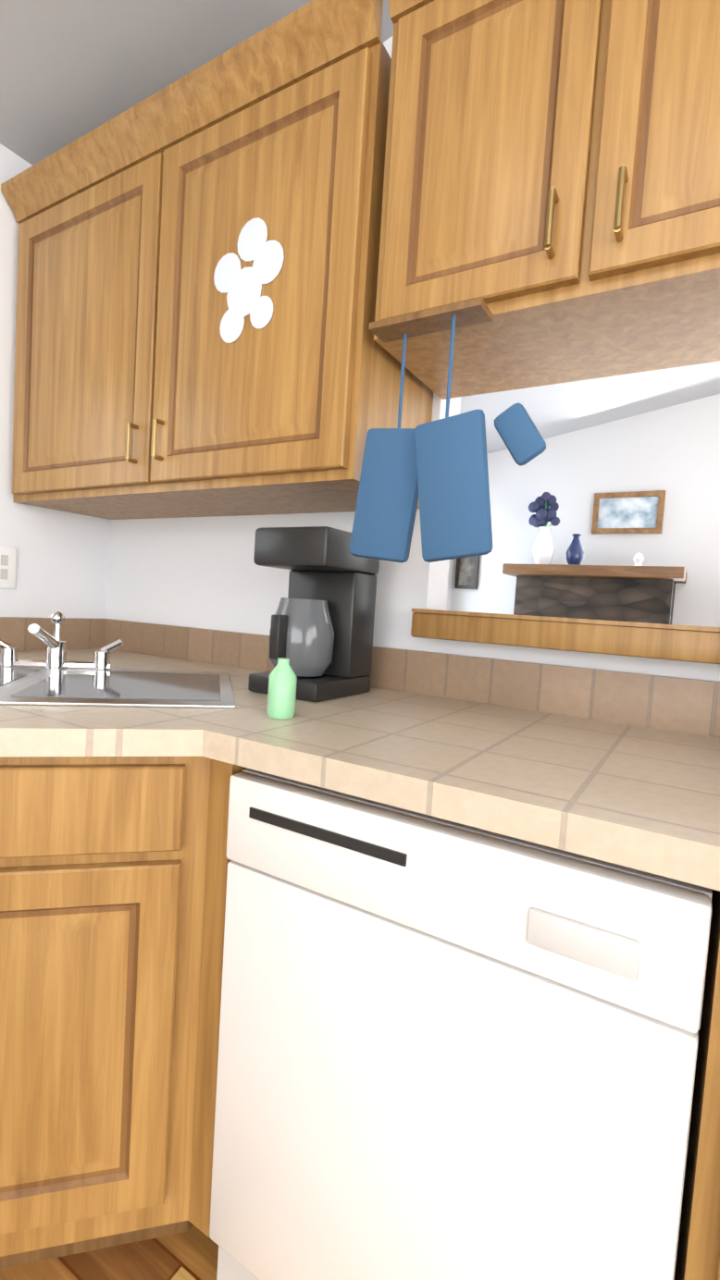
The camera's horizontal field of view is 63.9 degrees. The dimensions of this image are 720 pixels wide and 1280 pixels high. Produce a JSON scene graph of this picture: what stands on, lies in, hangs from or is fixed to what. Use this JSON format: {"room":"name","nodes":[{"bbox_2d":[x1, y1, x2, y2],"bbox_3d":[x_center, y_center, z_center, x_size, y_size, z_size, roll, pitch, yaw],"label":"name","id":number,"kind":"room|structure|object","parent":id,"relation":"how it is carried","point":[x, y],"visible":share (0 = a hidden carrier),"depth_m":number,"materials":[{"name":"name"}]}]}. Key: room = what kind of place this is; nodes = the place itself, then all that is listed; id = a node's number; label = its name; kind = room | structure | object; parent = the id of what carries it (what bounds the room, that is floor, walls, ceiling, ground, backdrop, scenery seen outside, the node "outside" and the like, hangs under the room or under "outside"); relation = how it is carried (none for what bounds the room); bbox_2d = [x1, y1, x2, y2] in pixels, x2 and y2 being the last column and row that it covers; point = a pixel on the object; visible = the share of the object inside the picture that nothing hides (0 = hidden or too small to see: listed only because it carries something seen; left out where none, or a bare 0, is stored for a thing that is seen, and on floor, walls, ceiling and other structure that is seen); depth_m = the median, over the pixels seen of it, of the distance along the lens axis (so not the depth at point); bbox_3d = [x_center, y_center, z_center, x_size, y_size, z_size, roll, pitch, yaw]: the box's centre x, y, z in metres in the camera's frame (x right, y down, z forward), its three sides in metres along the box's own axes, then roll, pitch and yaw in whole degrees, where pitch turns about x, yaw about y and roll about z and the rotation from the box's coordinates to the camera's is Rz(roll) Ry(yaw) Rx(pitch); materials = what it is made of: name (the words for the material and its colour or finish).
{"room":"kitchen","nodes":[
{"label":"kitchen","id":0,"kind":"room"},
{"bbox_2d":[0,1225,218,1279],"bbox_3d":[0.728,1.227,-0.228,5.600,0.100,8.800,6,4,31],"label":"floor","id":1,"kind":"structure","parent":0,"point":[191,1253],"depth_m":0.96,"materials":[{"name":"brown wood"}]},
{"bbox_2d":[0,611,719,1279],"bbox_3d":[-0.354,0.518,0.795,2.181,1.056,1.523,6,4,31],"label":"base cabinet","id":2,"kind":"object","parent":1,"relation":"on","point":[128,748],"visible":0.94,"depth_m":0.87,"materials":[{"name":"brown wood"}]},
{"bbox_2d":[266,657,296,719],"bbox_3d":[-0.133,0.081,0.983,0.048,0.100,0.048,6,4,31],"label":"dish soap","id":3,"kind":"object","parent":2,"relation":"on","point":[282,682],"visible":1,"depth_m":0.96,"materials":[{"name":"green plastic"}]},
{"bbox_2d":[247,526,379,701],"bbox_3d":[-0.105,-0.059,1.261,0.190,0.349,0.250,6,4,31],"label":"coffee maker","id":4,"kind":"object","parent":2,"relation":"on","point":[321,632],"visible":0.9,"depth_m":1.21,"materials":[{"name":"black plastic"}]},
{"bbox_2d":[209,768,712,1279],"bbox_3d":[0.187,0.638,0.965,0.612,0.841,0.584,6,4,31],"label":"dishwasher","id":5,"kind":"object","parent":2,"relation":"in","point":[451,1052],"visible":0.98,"depth_m":0.69,"materials":[{"name":"white metal"}]},
{"bbox_2d":[423,638,719,681],"bbox_3d":[0.476,0.567,0.896,1.133,1.050,0.771,6,4,31],"label":"wall","id":6,"kind":"structure","parent":1,"relation":"on","point":[695,670],"depth_m":1.19,"materials":[{"name":"white paint"}]},
{"bbox_2d":[410,608,719,664],"bbox_3d":[0.649,0.115,0.957,1.270,0.265,1.125,6,4,31],"label":"wooden ledge","id":7,"kind":"object","parent":6,"relation":"on","point":[684,643],"visible":0.88,"depth_m":1.10,"materials":[{"name":"brown wood"}]},
{"bbox_2d":[502,563,686,624],"bbox_3d":[1.456,0.251,3.800,1.260,1.460,0.698,6,4,31],"label":"fireplace","id":8,"kind":"object","parent":1,"relation":"on","point":[633,594],"visible":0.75,"depth_m":3.71,"materials":[{"name":"stone"}]},
{"bbox_2d":[528,492,559,564],"bbox_3d":[1.265,-0.762,3.990,0.219,0.509,0.165,6,4,31],"label":"vase","id":9,"kind":"object","parent":8,"relation":"on","point":[544,507],"visible":1,"depth_m":3.94,"materials":[{"name":"white ceramic"}]},
{"bbox_2d":[566,533,584,565],"bbox_3d":[1.448,-0.599,3.881,0.120,0.220,0.120,6,4,31],"label":"vase","id":10,"kind":"object","parent":8,"relation":"on","point":[574,553],"visible":0.96,"depth_m":3.85,"materials":[{"name":"blue ceramic"}]},
{"bbox_2d":[632,553,643,566],"bbox_3d":[1.778,-0.506,3.686,0.060,0.100,0.060,6,4,31],"label":"figurine","id":11,"kind":"object","parent":8,"relation":"on","point":[637,559],"visible":0.69,"depth_m":3.67,"materials":[{"name":"white ceramic"}]},
{"bbox_2d":[0,143,454,618],"bbox_3d":[-1.457,-0.200,1.115,0.150,2.310,8.520,6,4,31],"label":"wall","id":12,"kind":"structure","parent":0,"point":[63,561],"depth_m":1.74,"materials":[{"name":"white paint"}]},
{"bbox_2d":[0,545,16,588],"bbox_3d":[-1.031,-0.211,1.671,0.007,0.120,0.070,6,4,31],"label":"electrical outlet plate","id":13,"kind":"object","parent":12,"relation":"attached to","point":[7,565],"visible":1,"depth_m":1.68,"materials":[{"name":"white plastic"}]},
{"bbox_2d":[106,36,460,651],"bbox_3d":[-0.313,-0.265,1.712,1.190,2.512,0.120,6,4,31],"label":"wall","id":14,"kind":"structure","parent":0,"point":[204,572],"depth_m":1.69,"materials":[{"name":"white paint"}]},
{"bbox_2d":[4,0,431,519],"bbox_3d":[-0.404,-0.778,1.483,1.160,0.850,0.343,6,4,31],"label":"upper cabinet","id":15,"kind":"object","parent":14,"relation":"attached to","point":[225,259],"depth_m":1.24,"materials":[{"name":"brown wood"}]},
{"bbox_2d":[359,0,719,403],"bbox_3d":[0.429,-0.831,0.985,0.715,0.620,0.343,6,4,31],"label":"upper cabinet","id":16,"kind":"object","parent":14,"relation":"attached to","point":[554,165],"depth_m":0.90,"materials":[{"name":"brown wood"}]},
{"bbox_2d":[349,297,545,562],"bbox_3d":[0.136,-0.332,0.956,0.348,0.406,0.055,6,4,31],"label":"oven mitts","id":17,"kind":"object","parent":16,"relation":"hanging from","point":[438,469],"visible":1,"depth_m":0.94,"materials":[{"name":"blue fabric"}]},
{"bbox_2d":[0,0,719,453],"bbox_3d":[0.907,-1.614,-0.397,5.600,1.052,8.800,6,4,31],"label":"ceiling","id":18,"kind":"structure","parent":0,"point":[70,70],"depth_m":1.42,"materials":[{"name":"grey paint"}]},
{"bbox_2d":[450,393,719,627],"bbox_3d":[3.015,-0.506,3.331,5.500,3.220,0.120,6,4,31],"label":"wall","id":19,"kind":"structure","parent":0,"point":[672,451],"depth_m":3.96,"materials":[{"name":"white paint"}]},
{"bbox_2d":[454,555,479,589],"bbox_3d":[0.844,-0.594,4.536,0.180,0.380,0.030,6,4,31],"label":"picture","id":20,"kind":"object","parent":19,"relation":"attached to","point":[466,572],"visible":0.58,"depth_m":4.54,"materials":[{"name":"grey"}]},
{"bbox_2d":[590,490,664,534],"bbox_3d":[1.827,-0.869,3.943,0.440,0.280,0.030,6,4,31],"label":"framed picture","id":21,"kind":"object","parent":19,"relation":"attached to","point":[630,512],"visible":0.94,"depth_m":3.94,"materials":[{"name":"brown wood"}]}
]}

